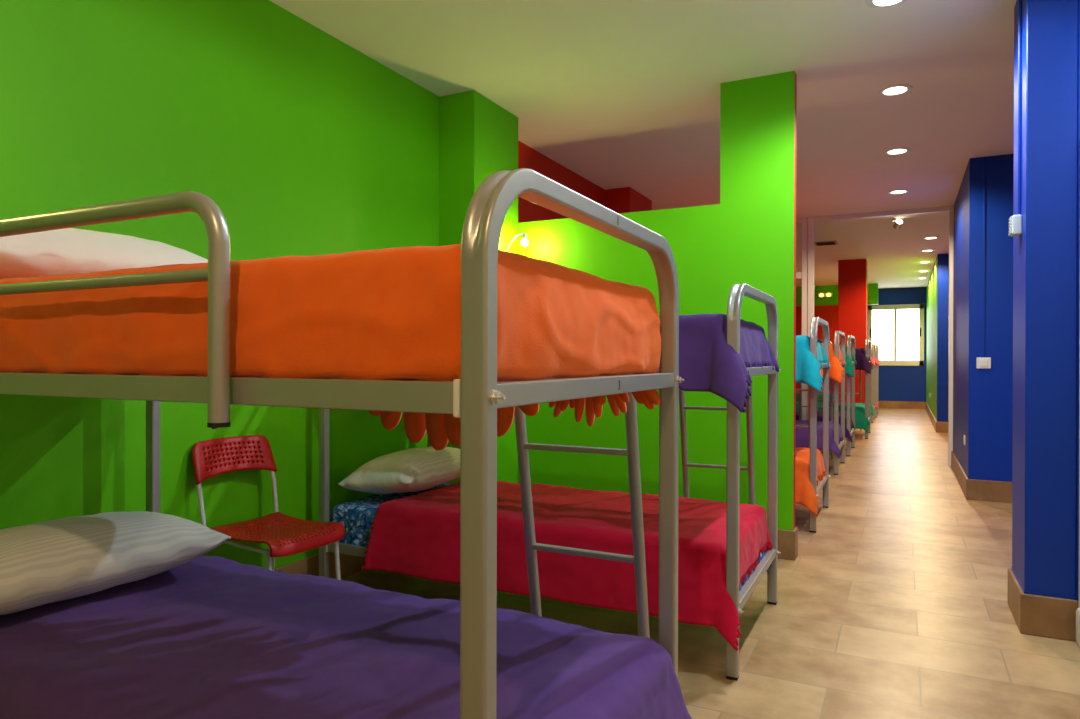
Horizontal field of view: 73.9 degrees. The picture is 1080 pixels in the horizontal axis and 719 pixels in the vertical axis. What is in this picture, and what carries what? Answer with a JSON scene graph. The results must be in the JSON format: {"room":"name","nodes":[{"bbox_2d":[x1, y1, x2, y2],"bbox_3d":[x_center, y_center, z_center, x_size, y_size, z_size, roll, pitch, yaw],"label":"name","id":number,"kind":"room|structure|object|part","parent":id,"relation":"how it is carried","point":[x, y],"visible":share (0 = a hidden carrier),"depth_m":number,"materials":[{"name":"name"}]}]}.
{"room":"dormitory","nodes":[
{"label":"dormitory","id":0,"kind":"room"},
{"bbox_2d":[0,0,604,568],"bbox_3d":[1.241,-0.262,8.335,0.111,2.792,21.200,0,0,27],"label":"wall","id":1,"kind":"structure","parent":0,"point":[305,143],"depth_m":3.01,"materials":[{"name":"green paint"}]},
{"bbox_2d":[274,552,364,578],"bbox_3d":[-2.068,1.058,1.684,0.016,0.167,6.340,0,0,27],"label":"baseboard","id":2,"kind":"structure","parent":1,"relation":"attached to","point":[349,565],"depth_m":3.65,"materials":[{"name":"wood"}]},
{"bbox_2d":[439,90,517,482],"bbox_3d":[-0.393,-0.258,4.710,0.261,2.792,0.565,0,0,27],"label":"wall","id":3,"kind":"structure","parent":0,"point":[478,139],"depth_m":4.49,"materials":[{"name":"green paint"}]},
{"bbox_2d":[506,233,527,251],"bbox_3d":[-0.182,-0.678,4.686,0.210,0.298,0.055,0,0,-13],"label":"reading lamp","id":4,"kind":"object","parent":3,"relation":"attached to","point":[524,242],"visible":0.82,"depth_m":4.68,"materials":[{"name":"metal"}]},
{"bbox_3d":[-0.100,-0.766,4.699,0.044,0.044,0.044,0,0,27],"label":"bulb","id":5,"kind":"part","parent":4,"relation":"part of","materials":[{"name":"white glass"}]},
{"bbox_2d":[605,187,651,212],"bbox_3d":[0.895,-0.260,7.239,0.260,2.792,0.670,0,0,27],"label":"wall","id":6,"kind":"structure","parent":0,"point":[626,199],"depth_m":6.96,"materials":[{"name":"red paint"}]},
{"bbox_2d":[270,0,1016,288],"bbox_3d":[3.321,-1.700,7.284,4.850,0.100,21.400,0,0,27],"label":"ceiling","id":7,"kind":"structure","parent":0,"point":[616,93],"depth_m":4.22,"materials":[{"name":"paint"}]},
{"bbox_2d":[815,241,837,245],"bbox_3d":[4.053,-1.645,10.179,0.300,0.020,0.300,0,0,27],"label":"ceiling vent","id":8,"kind":"object","parent":7,"relation":"in","point":[822,243],"visible":0.98,"depth_m":10.12,"materials":[{"name":"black metal"}]},
{"bbox_2d":[866,0,906,7],"bbox_3d":[1.587,-1.642,3.264,0.192,0.007,0.192,0,0,27],"label":"recessed light","id":9,"kind":"object","parent":7,"relation":"in","point":[871,3],"visible":1,"depth_m":3.31,"materials":[{"name":"white paint"}]},
{"bbox_2d":[878,84,912,95],"bbox_3d":[2.169,-1.643,4.386,0.192,0.007,0.192,0,0,27],"label":"recessed light","id":10,"kind":"object","parent":7,"relation":"in","point":[898,89],"visible":1,"depth_m":4.38,"materials":[{"name":"white paint"}]},
{"bbox_2d":[884,147,910,154],"bbox_3d":[2.822,-1.644,5.673,0.192,0.007,0.192,0,0,27],"label":"recessed light","id":11,"kind":"object","parent":7,"relation":"in","point":[895,151],"visible":1,"depth_m":5.66,"materials":[{"name":"white paint"}]},
{"bbox_2d":[892,218,902,228],"bbox_3d":[4.190,-1.589,8.412,0.094,0.123,0.129,0,0,7],"label":"light","id":12,"kind":"object","parent":7,"relation":"attached to","point":[898,223],"visible":1,"depth_m":8.39,"materials":[{"name":"metal"}]},
{"bbox_2d":[888,189,908,193],"bbox_3d":[3.521,-1.646,7.050,0.192,0.007,0.192,0,0,27],"label":"recessed light","id":13,"kind":"object","parent":7,"relation":"in","point":[900,191],"visible":1,"depth_m":7.02,"materials":[{"name":"white paint"}]},
{"bbox_2d":[517,71,796,530],"bbox_3d":[0.547,-0.255,4.602,2.066,2.792,0.090,0,0,27],"label":"wall","id":14,"kind":"structure","parent":0,"point":[749,237],"depth_m":4.28,"materials":[{"name":"green paint"}]},
{"bbox_2d":[777,527,797,560],"bbox_3d":[0.558,1.058,4.597,2.059,0.167,0.116,0,0,27],"label":"baseboard","id":15,"kind":"structure","parent":14,"relation":"attached to","point":[787,540],"depth_m":4.10,"materials":[{"name":"wood"}]},
{"bbox_2d":[341,408,1079,718],"bbox_3d":[3.314,1.192,7.290,4.850,0.100,21.400,0,0,27],"label":"floor","id":16,"kind":"structure","parent":0,"point":[896,606],"depth_m":3.18,"materials":[{"name":"wood"}]},
{"bbox_2d":[191,435,344,579],"bbox_3d":[-1.126,0.738,2.964,0.531,0.806,0.414,0,0,31],"label":"chair","id":17,"kind":"object","parent":16,"relation":"on","point":[285,535],"visible":0.96,"depth_m":2.98,"materials":[{"name":"red plastic"}]},
{"bbox_3d":[-1.391,0.786,2.912,0.103,0.696,0.029,0,0,18],"label":"leg","id":18,"kind":"part","parent":17,"relation":"part of","materials":[{"name":"silver metal"}]},
{"bbox_3d":[-1.314,0.420,3.076,0.092,0.171,0.387,0,0,31],"label":"backrest","id":19,"kind":"part","parent":17,"relation":"part of","materials":[{"name":"red plastic"}]},
{"bbox_3d":[-1.185,0.719,2.808,0.381,0.038,0.027,0,0,30],"label":"seat rail","id":20,"kind":"part","parent":17,"relation":"part of","materials":[{"name":"silver metal"}]},
{"bbox_3d":[-1.016,0.930,2.699,0.019,0.408,0.045,0,0,-32],"label":"leg","id":21,"kind":"part","parent":17,"relation":"part of","materials":[{"name":"silver metal"}]},
{"bbox_3d":[-1.206,0.785,3.222,0.103,0.696,0.029,0,0,44],"label":"leg","id":22,"kind":"part","parent":17,"relation":"part of","materials":[{"name":"silver metal"}]},
{"bbox_3d":[-1.084,0.713,2.939,0.432,0.072,0.370,0,0,31],"label":"seat","id":23,"kind":"part","parent":17,"relation":"part of","materials":[{"name":"red plastic"}]},
{"bbox_3d":[-0.840,0.930,2.994,0.045,0.408,0.019,0,0,3],"label":"leg","id":24,"kind":"part","parent":17,"relation":"part of","materials":[{"name":"silver metal"}]},
{"bbox_2d":[0,168,683,718],"bbox_3d":[-0.697,0.429,1.896,2.008,1.430,1.207,0,0,27],"label":"bunk bed","id":25,"kind":"object","parent":16,"relation":"on","point":[475,398],"visible":0.72,"depth_m":1.14,"materials":[{"name":"silver metal"}]},
{"bbox_3d":[-1.095,-0.089,1.439,1.340,0.376,0.032,0,0,27],"label":"guard rail","id":26,"kind":"part","parent":25,"relation":"part of","materials":[{"name":"silver metal"}]},
{"bbox_3d":[-0.950,0.050,1.406,1.877,0.044,0.025,0,0,27],"label":"rail","id":27,"kind":"part","parent":25,"relation":"part of","materials":[{"name":"silver metal"}]},
{"bbox_2d":[0,244,660,450],"bbox_3d":[-0.723,0.040,1.791,1.895,0.439,0.907,0,0,27],"label":"blanket","id":28,"kind":"object","parent":25,"relation":"on","point":[388,313],"visible":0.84,"depth_m":1.19,"materials":[{"name":"orange fabric"}]},
{"bbox_2d":[0,228,207,278],"bbox_3d":[-1.355,-0.267,2.084,0.458,0.203,0.780,0,0,29],"label":"pillow","id":29,"kind":"object","parent":28,"relation":"on","point":[67,250],"visible":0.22,"depth_m":1.90,"materials":[{"name":"white fabric"}]},
{"bbox_2d":[0,556,691,718],"bbox_3d":[-0.636,0.869,1.746,1.910,0.425,1.006,0,0,27],"label":"blanket","id":30,"kind":"object","parent":25,"relation":"on","point":[203,637],"visible":0.86,"depth_m":1.62,"materials":[{"name":"purple fabric"}]},
{"bbox_2d":[0,511,230,614],"bbox_3d":[-1.353,0.562,2.028,0.458,0.220,0.760,0,0,31],"label":"pillow","id":31,"kind":"object","parent":30,"relation":"on","point":[55,560],"visible":1,"depth_m":1.93,"materials":[{"name":"white fabric"}]},
{"bbox_2d":[140,373,634,382],"bbox_3d":[-0.749,-0.036,1.797,1.860,0.165,0.800,0,0,27],"label":"mattress","id":32,"kind":"object","parent":25,"relation":"on","point":[631,373],"visible":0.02,"depth_m":1.22,"materials":[{"name":"white fabric"}]},
{"bbox_3d":[-0.024,0.577,2.103,0.031,1.118,0.231,0,0,27],"label":"ladder leg","id":33,"kind":"part","parent":25,"relation":"part of","materials":[{"name":"silver metal"}]},
{"bbox_3d":[0.119,0.050,1.359,0.030,0.034,0.851,0,0,27],"label":"rail","id":34,"kind":"part","parent":25,"relation":"part of","materials":[{"name":"silver metal"}]},
{"bbox_3d":[0.273,0.578,1.953,0.031,1.118,0.231,0,0,27],"label":"ladder leg","id":35,"kind":"part","parent":25,"relation":"part of","materials":[{"name":"silver metal"}]},
{"bbox_2d":[319,283,780,680],"bbox_3d":[0.080,0.427,3.506,2.008,1.430,1.207,0,0,27],"label":"bunk bed","id":36,"kind":"object","parent":16,"relation":"on","point":[737,291],"visible":0.38,"depth_m":3.34,"materials":[{"name":"silver metal"}]},
{"bbox_3d":[-0.175,0.899,3.018,1.877,0.044,0.025,0,0,27],"label":"rail","id":37,"kind":"part","parent":36,"relation":"part of","materials":[{"name":"silver metal"}]},
{"bbox_2d":[327,483,770,605],"bbox_3d":[0.016,0.862,3.413,1.976,0.321,0.893,0,0,27],"label":"mattress","id":38,"kind":"object","parent":36,"relation":"on","point":[357,517],"visible":0.11,"depth_m":3.42,"materials":[{"name":"blue fabric"}]},
{"bbox_2d":[338,447,459,493],"bbox_3d":[-0.648,0.576,3.778,0.418,0.218,0.740,0,0,25],"label":"pillow","id":39,"kind":"object","parent":38,"relation":"on","point":[421,468],"visible":0.88,"depth_m":3.52,"materials":[{"name":"white fabric"}]},
{"bbox_2d":[361,481,772,650],"bbox_3d":[0.148,0.838,3.294,1.698,0.346,0.957,0,0,27],"label":"blanket","id":40,"kind":"object","parent":38,"relation":"on","point":[418,535],"visible":0.76,"depth_m":2.95,"materials":[{"name":"red fabric"}]},
{"bbox_3d":[0.752,0.575,3.714,0.031,1.118,0.231,0,0,27],"label":"ladder leg","id":41,"kind":"part","parent":36,"relation":"part of","materials":[{"name":"silver metal"}]},
{"bbox_3d":[1.050,0.576,3.564,0.031,1.118,0.231,0,0,27],"label":"ladder leg","id":42,"kind":"part","parent":36,"relation":"part of","materials":[{"name":"silver metal"}]},
{"bbox_3d":[0.894,0.901,2.971,0.030,0.036,0.851,0,0,27],"label":"rail","id":43,"kind":"part","parent":36,"relation":"part of","materials":[{"name":"silver metal"}]},
{"bbox_3d":[0.896,0.048,2.970,0.030,0.034,0.851,0,0,27],"label":"rail","id":44,"kind":"part","parent":36,"relation":"part of","materials":[{"name":"silver metal"}]},
{"bbox_3d":[0.027,-0.038,3.408,1.860,0.165,0.800,0,0,27],"label":"mattress","id":45,"kind":"object","parent":36,"relation":"on","visible":0},
{"bbox_2d":[659,313,779,412],"bbox_3d":[0.115,-0.001,3.277,1.817,0.359,1.018,0,0,27],"label":"blanket","id":46,"kind":"object","parent":45,"relation":"on","point":[707,363],"visible":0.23,"depth_m":2.61,"materials":[{"name":"fabric"}]},
{"bbox_2d":[796,317,830,532],"bbox_3d":[1.196,0.425,5.680,2.008,1.430,1.207,0,0,27],"label":"bunk bed","id":47,"kind":"object","parent":16,"relation":"on","point":[812,392],"visible":0.29,"depth_m":5.10,"materials":[{"name":"silver metal"}]},
{"bbox_3d":[2.165,0.574,5.737,0.031,1.118,0.231,0,0,27],"label":"ladder leg","id":48,"kind":"part","parent":47,"relation":"part of","materials":[{"name":"silver metal"}]},
{"bbox_3d":[2.009,0.899,5.145,0.030,0.036,0.851,0,0,27],"label":"rail","id":49,"kind":"part","parent":47,"relation":"part of","materials":[{"name":"silver metal"}]},
{"bbox_3d":[2.011,0.046,5.143,0.030,0.034,0.851,0,0,27],"label":"rail","id":50,"kind":"part","parent":47,"relation":"part of","materials":[{"name":"silver metal"}]},
{"bbox_3d":[1.143,-0.040,5.581,1.860,0.165,0.800,0,0,27],"label":"mattress","id":51,"kind":"object","parent":47,"relation":"on","visible":0},
{"bbox_2d":[796,335,829,392],"bbox_3d":[1.225,0.018,5.445,1.812,0.383,1.025,0,0,27],"label":"blanket","id":52,"kind":"object","parent":51,"relation":"on","point":[808,368],"visible":0.18,"depth_m":4.74,"materials":[{"name":"teal fabric"}]},
{"bbox_3d":[1.141,0.809,5.583,1.860,0.165,0.800,0,0,27],"label":"mattress","id":53,"kind":"object","parent":47,"relation":"on","visible":0},
{"bbox_2d":[795,448,826,515],"bbox_3d":[1.223,0.843,5.477,1.787,0.348,0.976,0,0,27],"label":"blanket","id":54,"kind":"object","parent":53,"relation":"on","point":[805,494],"visible":0.18,"depth_m":4.78,"materials":[{"name":"orange fabric"}]},
{"bbox_2d":[799,331,846,474],"bbox_3d":[2.323,0.422,8.040,2.008,1.430,1.207,0,0,27],"label":"bunk bed","id":55,"kind":"object","parent":16,"relation":"on","point":[841,445],"visible":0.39,"depth_m":7.88,"materials":[{"name":"silver metal"}]},
{"bbox_3d":[2.995,0.570,8.248,0.031,1.118,0.231,0,0,27],"label":"ladder leg","id":56,"kind":"part","parent":55,"relation":"part of","materials":[{"name":"silver metal"}]},
{"bbox_3d":[3.292,0.571,8.098,0.031,1.118,0.231,0,0,27],"label":"ladder leg","id":57,"kind":"part","parent":55,"relation":"part of","materials":[{"name":"silver metal"}]},
{"bbox_3d":[2.270,-0.042,7.942,1.860,0.165,0.800,0,0,27],"label":"mattress","id":58,"kind":"object","parent":55,"relation":"on","visible":0},
{"bbox_2d":[820,343,845,383],"bbox_3d":[2.353,0.028,7.801,1.821,0.408,1.032,0,0,27],"label":"blanket","id":59,"kind":"object","parent":58,"relation":"on","point":[836,370],"visible":0.16,"depth_m":7.06,"materials":[{"name":"orange fabric"}]},
{"bbox_3d":[2.268,0.807,7.944,1.860,0.165,0.800,0,0,27],"label":"mattress","id":60,"kind":"object","parent":55,"relation":"on","visible":0},
{"bbox_2d":[795,420,843,457],"bbox_3d":[2.352,0.819,7.847,1.791,0.304,0.959,0,0,27],"label":"blanket","id":61,"kind":"object","parent":60,"relation":"on","point":[802,434],"visible":0.23,"depth_m":7.23,"materials":[{"name":"purple fabric"}]},
{"bbox_2d":[817,335,855,455],"bbox_3d":[3.026,0.421,9.393,2.008,1.430,1.207,0,0,27],"label":"bunk bed","id":62,"kind":"object","parent":16,"relation":"on","point":[850,339],"visible":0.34,"depth_m":8.59,"materials":[{"name":"silver metal"}]},
{"bbox_3d":[2.974,-0.044,9.295,1.860,0.165,0.800,0,0,27],"label":"mattress","id":63,"kind":"object","parent":62,"relation":"on","visible":0},
{"bbox_2d":[839,345,856,376],"bbox_3d":[3.053,0.014,9.158,1.811,0.384,1.033,0,0,27],"label":"blanket","id":64,"kind":"object","parent":63,"relation":"on","point":[849,369],"visible":0.14,"depth_m":8.39,"materials":[{"name":"green fabric"}]},
{"bbox_3d":[2.972,0.805,9.297,1.860,0.165,0.800,0,0,27],"label":"mattress","id":65,"kind":"object","parent":62,"relation":"on","visible":0},
{"bbox_2d":[796,411,854,442],"bbox_3d":[3.056,0.818,9.196,1.786,0.305,0.955,0,0,27],"label":"blanket","id":66,"kind":"object","parent":65,"relation":"on","point":[819,413],"visible":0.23,"depth_m":8.63,"materials":[{"name":"purple fabric"}]},
{"bbox_2d":[821,339,871,438],"bbox_3d":[4.074,0.420,11.228,2.008,1.430,1.207,0,0,27],"label":"bunk bed","id":67,"kind":"object","parent":16,"relation":"on","point":[867,341],"visible":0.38,"depth_m":11.06,"materials":[{"name":"silver metal"}]},
{"bbox_3d":[5.043,0.568,11.285,0.031,1.118,0.231,0,0,27],"label":"ladder leg","id":68,"kind":"part","parent":67,"relation":"part of","materials":[{"name":"silver metal"}]},
{"bbox_3d":[4.021,-0.045,11.130,1.860,0.165,0.800,0,0,27],"label":"mattress","id":69,"kind":"object","parent":67,"relation":"on","visible":0},
{"bbox_2d":[851,348,872,373],"bbox_3d":[4.113,0.012,10.996,1.827,0.383,1.010,0,0,27],"label":"blanket","id":70,"kind":"object","parent":69,"relation":"on","point":[863,363],"visible":0.19,"depth_m":10.30,"materials":[{"name":"purple fabric"}]},
{"bbox_3d":[4.019,0.804,11.132,1.860,0.165,0.800,0,0,27],"label":"mattress","id":71,"kind":"object","parent":67,"relation":"on","visible":0},
{"bbox_2d":[796,401,869,432],"bbox_3d":[4.104,0.854,11.021,1.795,0.381,0.972,0,0,27],"label":"blanket","id":72,"kind":"object","parent":71,"relation":"on","point":[861,422],"visible":0.23,"depth_m":10.33,"materials":[{"name":"green fabric"}]},
{"bbox_2d":[871,343,875,422],"bbox_3d":[5.337,0.417,13.783,2.008,1.430,1.207,0,0,27],"label":"bunk bed","id":73,"kind":"object","parent":16,"relation":"on","point":[872,344],"visible":0.19,"depth_m":12.85,"materials":[{"name":"silver metal"}]},
{"bbox_3d":[5.282,0.801,13.687,1.860,0.165,0.800,0,0,27],"label":"mattress","id":74,"kind":"object","parent":73,"relation":"on","visible":0},
{"bbox_2d":[796,393,874,414],"bbox_3d":[5.360,0.831,13.592,1.772,0.340,0.964,0,0,27],"label":"blanket","id":75,"kind":"object","parent":74,"relation":"on","point":[820,396],"visible":0.06,"depth_m":13.27,"materials":[{"name":"fabric"}]},
{"bbox_2d":[875,345,878,417],"bbox_3d":[5.956,0.416,14.960,2.008,1.430,1.207,0,0,27],"label":"bunk bed","id":76,"kind":"object","parent":16,"relation":"on","point":[876,346],"visible":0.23,"depth_m":14.02,"materials":[{"name":"silver metal"}]},
{"bbox_3d":[5.901,0.800,14.864,1.860,0.165,0.800,0,0,27],"label":"mattress","id":77,"kind":"object","parent":76,"relation":"on","visible":0},
{"bbox_2d":[796,391,877,407],"bbox_3d":[5.990,0.811,14.772,1.786,0.302,0.945,0,0,27],"label":"blanket","id":78,"kind":"object","parent":77,"relation":"on","point":[876,404],"visible":0.12,"depth_m":14.52,"materials":[{"name":"red fabric"}]},
{"bbox_2d":[796,283,877,390],"bbox_3d":[6.480,-0.267,16.248,2.117,2.792,0.250,0,0,27],"label":"wall","id":79,"kind":"structure","parent":0,"point":[829,313],"depth_m":16.12,"materials":[{"name":"green paint"}]},
{"bbox_2d":[818,293,831,296],"bbox_3d":[6.395,-1.446,16.101,0.300,0.090,0.088,0,0,27],"label":"emergency light","id":80,"kind":"object","parent":79,"relation":"attached to","point":[819,294],"visible":1,"depth_m":16.09,"materials":[{"name":"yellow plastic"}]},
{"bbox_2d":[838,259,866,403],"bbox_3d":[5.260,-0.260,12.075,0.429,2.792,0.400,0,0,27],"label":"wall","id":81,"kind":"structure","parent":0,"point":[852,274],"depth_m":11.88,"materials":[{"name":"red paint"}]},
{"bbox_2d":[796,205,953,465],"bbox_3d":[3.069,-0.258,8.415,3.078,2.792,0.110,0,0,27],"label":"door frame","id":82,"kind":"structure","parent":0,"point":[807,275],"depth_m":8.21,"materials":[{"name":"white paint"}]},
{"bbox_2d":[867,287,926,401],"bbox_3d":[7.476,-0.266,17.129,3.300,2.792,0.120,0,0,27],"label":"wall","id":83,"kind":"structure","parent":0,"point":[896,383],"depth_m":16.59,"materials":[{"name":"blue paint"}]},
{"bbox_2d":[867,304,923,365],"bbox_3d":[8.253,-0.565,16.672,1.182,1.415,0.115,0,0,27],"label":"window","id":84,"kind":"structure","parent":83,"relation":"in","point":[898,330],"depth_m":16.65,"materials":[{"name":"white glass"}]},
{"bbox_3d":[8.031,-0.571,16.809,0.482,1.205,0.010,0,0,27],"label":"pane","id":85,"kind":"part","parent":84,"relation":"part of","materials":[{"name":"white glass"}]},
{"bbox_3d":[8.496,-0.569,16.574,0.480,1.205,0.010,0,0,27],"label":"pane","id":86,"kind":"part","parent":84,"relation":"part of","materials":[{"name":"white glass"}]},
{"bbox_2d":[878,401,924,408],"bbox_3d":[7.440,1.046,17.079,3.050,0.167,0.024,0,0,27],"label":"baseboard","id":87,"kind":"structure","parent":83,"relation":"attached to","point":[882,404],"depth_m":16.59,"materials":[{"name":"wood"}]},
{"bbox_2d":[926,257,936,420],"bbox_3d":[7.597,-0.259,13.836,0.115,2.792,5.650,0,0,27],"label":"wall","id":88,"kind":"structure","parent":0,"point":[931,308],"depth_m":13.12,"materials":[{"name":"green paint"}]},
{"bbox_2d":[925,402,935,430],"bbox_3d":[7.538,1.054,13.867,0.020,0.167,5.650,0,0,27],"label":"baseboard","id":89,"kind":"structure","parent":88,"relation":"attached to","point":[930,414],"depth_m":13.05,"materials":[{"name":"wood"}]},
{"bbox_2d":[937,253,948,421],"bbox_3d":[6.923,-0.254,10.950,1.515,2.792,0.110,0,0,27],"label":"wall","id":90,"kind":"structure","parent":0,"point":[942,259],"depth_m":11.21,"materials":[{"name":"blue paint"}]},
{"bbox_2d":[936,421,947,432],"bbox_3d":[6.910,1.059,10.950,1.530,0.167,0.124,0,0,27],"label":"baseboard","id":91,"kind":"structure","parent":90,"relation":"attached to","point":[942,427],"depth_m":11.20,"materials":[{"name":"wood"}]},
{"bbox_2d":[953,154,1013,481],"bbox_3d":[4.688,-0.249,6.525,1.516,2.792,2.225,0,0,27],"label":"wall","id":92,"kind":"structure","parent":0,"point":[982,398],"depth_m":5.83,"materials":[{"name":"blue paint"}]},
{"bbox_2d":[951,451,1011,502],"bbox_3d":[4.676,1.063,6.529,1.532,0.167,2.250,0,0,27],"label":"baseboard","id":93,"kind":"structure","parent":92,"relation":"attached to","point":[973,489],"depth_m":5.82,"materials":[{"name":"wood"}]},
{"bbox_2d":[976,357,990,368],"bbox_3d":[3.597,0.029,5.819,0.100,0.090,0.019,0,0,27],"label":"light switch","id":94,"kind":"object","parent":92,"relation":"attached to","point":[982,362],"visible":1,"depth_m":5.81,"materials":[{"name":"white plastic"}]},
{"bbox_2d":[983,157,985,356],"bbox_3d":[3.602,-0.831,5.821,0.014,1.627,0.010,0,0,27],"label":"cable conduit","id":95,"kind":"object","parent":92,"relation":"attached to","point":[984,158],"visible":1,"depth_m":5.82,"materials":[{"name":"blue paint"}]},
{"bbox_2d":[1012,0,1078,597],"bbox_3d":[2.202,-0.248,3.141,0.177,2.792,0.387,0,0,27],"label":"wall","id":96,"kind":"structure","parent":0,"point":[1045,253],"depth_m":2.97,"materials":[{"name":"blue paint"}]},
{"bbox_2d":[1009,215,1021,236],"bbox_3d":[2.087,-0.587,3.152,0.041,0.084,0.084,0,0,27],"label":"thermostat","id":97,"kind":"object","parent":96,"relation":"attached to","point":[1015,221],"visible":1,"depth_m":3.12,"materials":[{"name":"white plastic"}]},
{"bbox_2d":[1017,0,1021,214],"bbox_3d":[2.101,-1.133,3.144,0.012,1.005,0.024,0,0,27],"label":"cable conduit","id":98,"kind":"object","parent":96,"relation":"attached to","point":[1019,1],"visible":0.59,"depth_m":3.13,"materials":[{"name":"blue paint"}]},
{"bbox_2d":[1007,567,1078,641],"bbox_3d":[2.193,1.065,3.146,0.198,0.167,0.416,0,0,27],"label":"baseboard","id":99,"kind":"structure","parent":96,"relation":"attached to","point":[1036,615],"depth_m":2.97,"materials":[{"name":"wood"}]},
{"bbox_2d":[1076,0,1079,601],"bbox_3d":[2.868,-0.245,2.640,1.463,2.792,0.100,0,0,27],"label":"wall","id":100,"kind":"structure","parent":0,"point":[1078,280],"depth_m":2.92,"materials":[{"name":"blue paint"}]},
{"bbox_3d":[0.914,-0.244,0.100,0.100,2.792,6.203,0,0,27],"label":"wall","id":101,"kind":"structure","parent":0,"visible":0},
{"bbox_2d":[1076,367,1079,645],"bbox_3d":[1.996,0.124,2.457,0.092,2.050,0.985,0,0,27],"label":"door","id":102,"kind":"structure","parent":101,"relation":"in","point":[1078,609],"depth_m":2.90,"materials":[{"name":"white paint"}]}
]}

